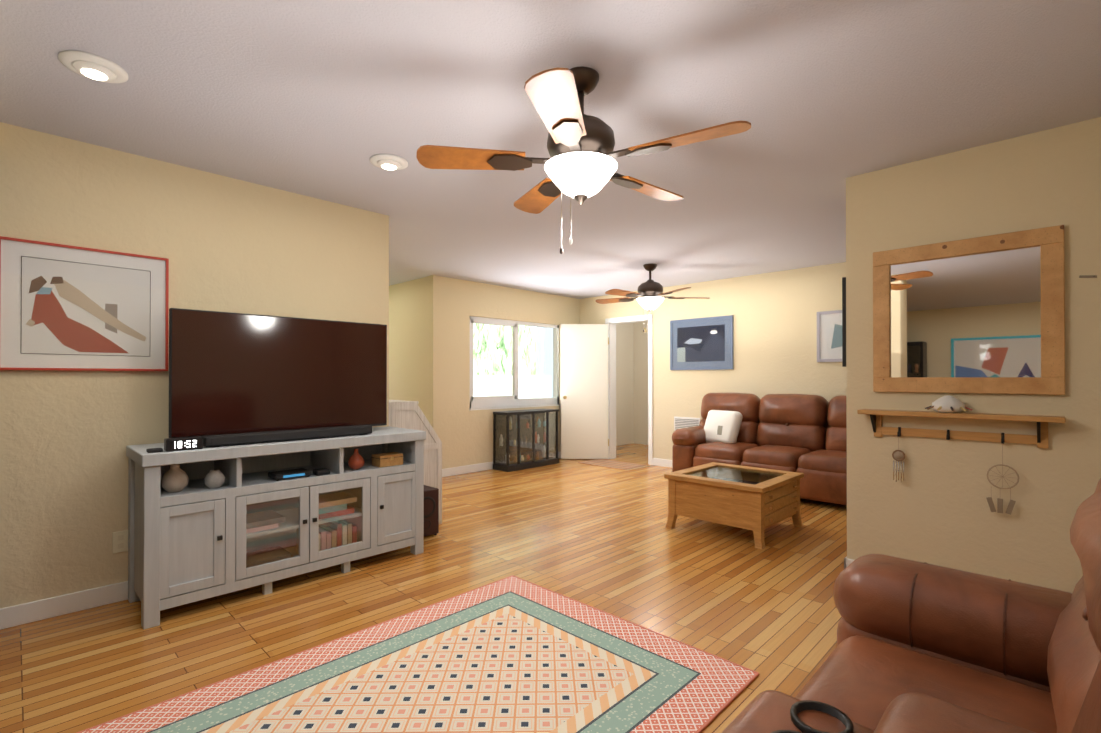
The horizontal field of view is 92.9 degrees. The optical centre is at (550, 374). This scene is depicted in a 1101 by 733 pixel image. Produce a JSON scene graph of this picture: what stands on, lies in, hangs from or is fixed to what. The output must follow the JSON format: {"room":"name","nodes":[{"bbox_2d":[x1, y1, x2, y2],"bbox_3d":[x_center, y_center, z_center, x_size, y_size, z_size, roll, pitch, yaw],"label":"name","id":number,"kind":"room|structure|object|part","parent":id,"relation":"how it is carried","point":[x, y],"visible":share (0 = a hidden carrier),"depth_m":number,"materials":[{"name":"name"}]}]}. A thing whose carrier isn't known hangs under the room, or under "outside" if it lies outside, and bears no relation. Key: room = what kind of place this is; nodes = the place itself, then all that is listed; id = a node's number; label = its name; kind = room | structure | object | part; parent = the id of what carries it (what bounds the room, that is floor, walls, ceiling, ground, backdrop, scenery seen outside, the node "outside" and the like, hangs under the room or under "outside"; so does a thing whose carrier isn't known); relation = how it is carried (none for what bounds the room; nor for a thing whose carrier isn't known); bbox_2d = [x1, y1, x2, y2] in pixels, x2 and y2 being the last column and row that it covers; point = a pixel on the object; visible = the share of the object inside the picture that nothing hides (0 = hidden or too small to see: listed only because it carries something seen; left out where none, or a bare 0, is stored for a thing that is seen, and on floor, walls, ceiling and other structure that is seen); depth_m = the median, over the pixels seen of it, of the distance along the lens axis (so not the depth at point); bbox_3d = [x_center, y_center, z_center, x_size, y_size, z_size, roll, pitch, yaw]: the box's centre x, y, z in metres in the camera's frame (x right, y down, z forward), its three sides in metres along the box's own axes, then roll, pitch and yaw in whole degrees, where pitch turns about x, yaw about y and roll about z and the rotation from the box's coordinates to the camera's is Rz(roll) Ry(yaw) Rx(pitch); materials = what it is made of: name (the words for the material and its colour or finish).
{"room":"living room","nodes":[
{"label":"living room","id":0,"kind":"room"},
{"bbox_2d":[0,122,388,607],"bbox_3d":[-3.589,-0.002,1.658,0.150,2.440,6.610,0,0,44],"label":"wall","id":1,"kind":"structure","parent":0,"point":[221,243],"depth_m":2.83,"materials":[{"name":"paint"}]},
{"bbox_2d":[0,236,168,370],"bbox_3d":[-2.413,-0.341,2.740,0.025,0.640,0.670,0,0,44],"label":"framed picture","id":2,"kind":"object","parent":1,"relation":"attached to","point":[68,308],"visible":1,"depth_m":2.71,"materials":[{"name":"white paper"}]},
{"bbox_2d":[112,530,127,553],"bbox_3d":[-2.328,0.904,2.833,0.008,0.114,0.070,0,0,44],"label":"electrical outlet plate","id":3,"kind":"object","parent":1,"relation":"attached to","point":[119,541],"visible":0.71,"depth_m":2.83,"materials":[{"name":"beige plastic"}]},
{"bbox_2d":[389,277,425,415],"bbox_3d":[-2.482,0.030,7.422,2.850,2.440,0.150,0,0,44],"label":"wall","id":4,"kind":"structure","parent":0,"point":[407,340],"depth_m":6.67,"materials":[{"name":"paint"}]},
{"bbox_2d":[0,443,846,732],"bbox_3d":[-1.200,1.279,3.609,10.300,0.100,12.750,0,0,44],"label":"floor","id":5,"kind":"structure","parent":0,"point":[605,539],"depth_m":2.90,"materials":[{"name":"brown wood"}]},
{"bbox_2d":[0,581,127,629],"bbox_3d":[-1.940,1.176,3.228,0.013,0.100,2.050,0,0,44],"label":"baseboard","id":6,"kind":"structure","parent":5,"relation":"on","point":[29,612],"depth_m":2.66,"materials":[{"name":"white paint"}]},
{"bbox_2d":[126,426,425,629],"bbox_3d":[-1.582,0.806,3.223,0.505,0.840,1.560,0,0,44],"label":"tv console","id":7,"kind":"object","parent":5,"relation":"on","point":[249,523],"visible":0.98,"depth_m":2.96,"materials":[{"name":"grey wood"}]},
{"bbox_2d":[146,448,162,452],"bbox_3d":[-1.957,0.373,2.586,0.050,0.017,0.060,0,0,44],"label":"puck","id":8,"kind":"object","parent":7,"relation":"on","point":[151,450],"visible":1,"depth_m":2.57,"materials":[{"name":"black plastic"}]},
{"bbox_2d":[161,464,188,492],"bbox_3d":[-1.955,0.537,2.723,0.120,0.140,0.120,0,0,44],"label":"vase","id":9,"kind":"object","parent":7,"relation":"in","point":[175,478],"visible":0.92,"depth_m":2.69,"materials":[{"name":"ceramic"}]},
{"bbox_2d":[164,436,202,451],"bbox_3d":[-1.867,0.352,2.663,0.062,0.061,0.155,0,0,44],"label":"digital clock","id":10,"kind":"object","parent":7,"relation":"on","point":[182,443],"visible":1,"depth_m":2.64,"materials":[{"name":"black plastic"}]},
{"bbox_2d":[204,470,224,487],"bbox_3d":[-1.808,0.561,2.817,0.096,0.092,0.096,0,0,44],"label":"vase","id":11,"kind":"object","parent":7,"relation":"in","point":[214,478],"visible":1,"depth_m":2.79,"materials":[{"name":"ceramic"}]},
{"bbox_2d":[169,308,386,437],"bbox_3d":[-1.601,0.016,3.240,0.190,0.739,1.250,0,0,44],"label":"tv","id":12,"kind":"object","parent":7,"relation":"on","point":[233,373],"visible":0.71,"depth_m":3.13,"materials":[{"name":"black plastic"}]},
{"bbox_2d":[203,425,371,446],"bbox_3d":[-1.506,0.355,3.089,0.093,0.058,0.930,0,0,44],"label":"soundbar","id":13,"kind":"object","parent":7,"relation":"on","point":[232,439],"visible":0.92,"depth_m":3.01,"materials":[{"name":"black plastic"}]},
{"bbox_2d":[268,468,310,480],"bbox_3d":[-1.550,0.591,3.109,0.142,0.035,0.200,0,0,44],"label":"cable box","id":14,"kind":"object","parent":7,"relation":"in","point":[287,474],"visible":1,"depth_m":3.07,"materials":[{"name":"black plastic"}]},
{"bbox_2d":[313,468,329,475],"bbox_3d":[-1.403,0.594,3.204,0.080,0.030,0.080,0,0,44],"label":"box","id":15,"kind":"object","parent":7,"relation":"in","point":[321,471],"visible":1,"depth_m":3.18,"materials":[{"name":"black plastic"}]},
{"bbox_2d":[348,449,364,469],"bbox_3d":[-1.257,0.545,3.382,0.104,0.130,0.104,0,0,44],"label":"vase","id":16,"kind":"object","parent":7,"relation":"in","point":[356,461],"visible":1,"depth_m":3.35,"materials":[{"name":"brown ceramic"}]},
{"bbox_2d":[372,452,403,467],"bbox_3d":[-1.102,0.574,3.539,0.126,0.075,0.174,0,0,44],"label":"wooden box","id":17,"kind":"object","parent":7,"relation":"in","point":[380,460],"visible":1,"depth_m":3.50,"materials":[{"name":"brown wood"}]},
{"bbox_2d":[389,400,441,523],"bbox_3d":[-1.334,0.723,4.434,0.780,1.020,0.503,0,0,44],"label":"desk","id":18,"kind":"object","parent":5,"relation":"on","point":[406,414],"visible":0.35,"depth_m":4.22,"materials":[{"name":"white wood"}]},
{"bbox_2d":[77,575,758,732],"bbox_3d":[-0.456,1.214,1.865,1.508,0.010,2.198,0,0,44],"label":"area rug","id":19,"kind":"object","parent":5,"relation":"on","point":[512,654],"visible":1,"depth_m":2.07,"materials":[{"name":"multicoloured fabric"}]},
{"bbox_2d":[424,485,438,536],"bbox_3d":[-1.012,1.053,4.021,0.224,0.355,0.220,0,0,44],"label":"subwoofer","id":20,"kind":"object","parent":5,"relation":"on","point":[431,510],"visible":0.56,"depth_m":3.98,"materials":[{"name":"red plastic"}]},
{"bbox_2d":[493,409,558,471],"bbox_3d":[-0.319,0.869,7.144,0.300,0.760,0.970,0,0,44],"label":"display cabinet","id":21,"kind":"object","parent":5,"relation":"on","point":[520,438],"visible":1,"depth_m":7.05,"materials":[{"name":"black painted wood"},{"name":"clear glass"}]},
{"bbox_2d":[578,459,645,469],"bbox_3d":[0.850,1.245,7.288,0.860,0.010,0.480,0,0,44],"label":"door mat","id":22,"kind":"object","parent":5,"relation":"on","point":[613,464],"visible":1,"depth_m":7.23,"materials":[{"name":"brown fabric"}]},
{"bbox_2d":[664,462,803,548],"bbox_3d":[1.495,1.017,4.245,0.804,0.430,0.830,0,0,44],"label":"coffee table","id":23,"kind":"object","parent":5,"relation":"on","point":[757,501],"visible":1,"depth_m":4.02,"materials":[{"name":"brown wood"}]},
{"bbox_2d":[672,393,846,505],"bbox_3d":[2.459,0.725,5.539,2.190,1.029,0.972,0,0,44],"label":"sofa","id":24,"kind":"object","parent":5,"relation":"on","point":[806,434],"visible":0.54,"depth_m":5.55,"materials":[{"name":"brown leather"}]},
{"bbox_2d":[844,556,853,568],"bbox_3d":[2.723,1.171,2.341,2.533,0.100,0.033,0,0,44],"label":"baseboard","id":25,"kind":"structure","parent":5,"relation":"on","point":[847,561],"depth_m":3.20,"materials":[{"name":"white paint"}]},
{"bbox_2d":[722,478,1100,732],"bbox_3d":[0.692,0.696,0.756,0.991,1.034,2.043,0,0,44],"label":"loveseat","id":26,"kind":"object","parent":5,"relation":"on","point":[924,647],"visible":1,"depth_m":1.26,"materials":[{"name":"brown leather"}]},
{"bbox_2d":[426,275,579,468],"bbox_3d":[-0.476,0.030,7.331,0.150,2.440,2.820,0,0,44],"label":"wall","id":27,"kind":"structure","parent":0,"point":[461,430],"depth_m":6.58,"materials":[{"name":"paint"}]},
{"bbox_2d":[442,451,560,476],"bbox_3d":[-0.471,1.199,7.215,0.016,0.100,2.670,0,0,44],"label":"baseboard","id":28,"kind":"structure","parent":27,"relation":"attached to","point":[459,470],"depth_m":6.63,"materials":[{"name":"white paint"}]},
{"bbox_2d":[469,316,560,410],"bbox_3d":[-0.478,-0.146,7.299,0.114,1.210,1.698,0,0,44],"label":"window","id":29,"kind":"structure","parent":27,"relation":"in","point":[486,402],"depth_m":7.26,"materials":[{"name":"white metal"}]},
{"bbox_2d":[473,375,550,398],"bbox_3d":[-1.546,0.631,8.523,0.050,1.250,4.400,0,0,44],"label":"fence","id":30,"kind":"object","parent":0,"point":[521,382],"depth_m":9.34,"materials":[{"name":"white"}]},
{"bbox_2d":[0,0,1100,298],"bbox_3d":[-1.200,-1.261,3.623,10.300,0.100,12.750,0,0,44],"label":"ceiling","id":31,"kind":"structure","parent":0,"point":[326,100],"depth_m":2.33,"materials":[{"name":"grey paint"}]},
{"bbox_2d":[58,50,127,82],"bbox_3d":[-1.805,-1.203,2.070,0.210,0.032,0.210,0,0,44],"label":"recessed light","id":32,"kind":"object","parent":31,"relation":"in","point":[92,66],"visible":1,"depth_m":2.04,"materials":[{"name":"white paint"}]},
{"bbox_2d":[370,154,407,169],"bbox_3d":[-0.919,-1.198,2.979,0.210,0.032,0.210,0,0,44],"label":"recessed light","id":33,"kind":"object","parent":31,"relation":"in","point":[388,162],"visible":0.98,"depth_m":2.94,"materials":[{"name":"white paint"}]},
{"bbox_2d":[416,66,750,253],"bbox_3d":[0.162,-0.850,2.164,1.263,0.740,1.233,0,0,44],"label":"ceiling fan","id":34,"kind":"object","parent":31,"relation":"hanging from","point":[580,166],"visible":1,"depth_m":2.05,"materials":[{"name":"brown wood"}]},
{"bbox_2d":[596,263,708,331],"bbox_3d":[1.052,-0.830,5.698,1.259,0.740,1.241,0,0,44],"label":"ceiling fan","id":35,"kind":"object","parent":31,"relation":"hanging from","point":[650,292],"visible":1,"depth_m":5.63,"materials":[{"name":"brown wood"}]},
{"bbox_2d":[616,321,647,445],"bbox_3d":[1.870,0.035,8.270,2.700,2.440,1.800,0,0,44],"label":"wall beyond the room","id":36,"kind":"structure","parent":0,"point":[631,383],"depth_m":9.50,"materials":[{"name":"beige paint"}]},
{"bbox_2d":[580,262,845,459],"bbox_3d":[3.015,0.021,5.792,7.000,2.440,0.150,0,0,44],"label":"wall","id":37,"kind":"structure","parent":0,"point":[774,314],"depth_m":6.29,"materials":[{"name":"paint"}]},
{"bbox_2d":[561,324,608,458],"bbox_3d":[0.507,0.246,7.735,0.712,1.988,0.176,0,0,-2],"label":"door leaf","id":38,"kind":"structure","parent":37,"relation":"in","point":[584,391],"depth_m":7.71,"materials":[{"name":"white painted wood"},{"name":"brass"}]},
{"bbox_2d":[605,314,652,464],"bbox_3d":[1.170,0.206,7.579,0.820,2.090,0.165,0,0,44],"label":"door frame","id":39,"kind":"structure","parent":37,"relation":"attached to","point":[611,322],"depth_m":7.76,"materials":[{"name":"white paint"}]},
{"bbox_2d":[652,458,671,467],"bbox_3d":[3.438,1.188,5.259,5.660,0.100,0.013,0,0,44],"label":"baseboard","id":40,"kind":"structure","parent":37,"relation":"attached to","point":[655,461],"depth_m":7.12,"materials":[{"name":"white paint"}]},
{"bbox_2d":[674,416,699,430],"bbox_3d":[1.791,0.652,6.867,0.380,0.190,0.012,0,0,44],"label":"air vent","id":41,"kind":"object","parent":37,"relation":"in","point":[682,422],"visible":0.77,"depth_m":6.88,"materials":[{"name":"white metal"}]},
{"bbox_2d":[670,315,732,369],"bbox_3d":[1.928,-0.396,6.731,0.875,0.665,0.025,0,0,44],"label":"framed picture","id":42,"kind":"object","parent":37,"relation":"attached to","point":[706,343],"visible":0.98,"depth_m":6.71,"materials":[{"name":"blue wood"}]},
{"bbox_2d":[817,310,841,361],"bbox_3d":[3.097,-0.415,5.591,0.460,0.550,0.025,0,0,44],"label":"picture frame","id":43,"kind":"object","parent":37,"relation":"attached to","point":[829,336],"visible":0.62,"depth_m":5.66,"materials":[{"name":"grey paper"}]},
{"bbox_2d":[846,117,1100,592],"bbox_3d":[2.834,0.001,2.317,2.710,2.440,0.181,0,0,44],"label":"wall","id":44,"kind":"structure","parent":0,"point":[933,507],"depth_m":2.77,"materials":[{"name":"paint"}]},
{"bbox_2d":[842,277,845,366],"bbox_3d":[2.234,-0.344,3.079,0.930,0.580,0.069,0,0,44],"label":"television","id":45,"kind":"object","parent":44,"relation":"attached to","point":[843,321],"visible":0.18,"depth_m":3.39,"materials":[{"name":"black plastic"}]},
{"bbox_2d":[857,409,1065,447],"bbox_3d":[2.153,0.284,2.807,0.870,0.160,0.125,0,0,44],"label":"shelf","id":46,"kind":"object","parent":44,"relation":"attached to","point":[1040,439],"visible":1,"depth_m":2.76,"materials":[{"name":"brown wood"}]},
{"bbox_2d":[892,437,904,481],"bbox_3d":[1.989,0.478,2.988,0.066,0.270,0.009,0,0,44],"label":"wind chime","id":47,"kind":"object","parent":46,"relation":"hanging from","point":[898,455],"visible":0.98,"depth_m":2.99,"materials":[{"name":"beige"}]},
{"bbox_2d":[925,395,972,412],"bbox_3d":[2.141,0.157,2.816,0.206,0.092,0.199,0,0,44],"label":"figurine","id":48,"kind":"object","parent":46,"relation":"on","point":[947,404],"visible":1,"depth_m":2.77,"materials":[{"name":"white ceramic"}]},
{"bbox_2d":[986,444,1018,514],"bbox_3d":[2.311,0.526,2.674,0.129,0.369,0.007,0,0,44],"label":"dreamcatcher","id":49,"kind":"object","parent":46,"relation":"hanging from","point":[1011,504],"visible":0.98,"depth_m":2.67,"materials":[{"name":"beige"}]},
{"bbox_3d":[2.208,-0.313,2.823,0.810,0.825,0.030,0,0,44],"label":"rustic mirror","id":50,"kind":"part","parent":44,"relation":"part of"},
{"bbox_2d":[1079,275,1096,277],"bbox_3d":[2.562,-0.468,2.493,0.061,0.020,0.008,0,0,44],"label":"pin","id":51,"kind":"object","parent":44,"relation":"attached to","point":[1087,276],"visible":1,"depth_m":2.49,"materials":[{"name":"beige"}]},
{"label":"outside","id":52,"kind":"structure","parent":0,"visible":0},
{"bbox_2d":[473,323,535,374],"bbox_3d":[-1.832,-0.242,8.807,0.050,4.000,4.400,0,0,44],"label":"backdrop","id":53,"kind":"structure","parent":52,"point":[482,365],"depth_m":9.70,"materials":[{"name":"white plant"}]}
]}

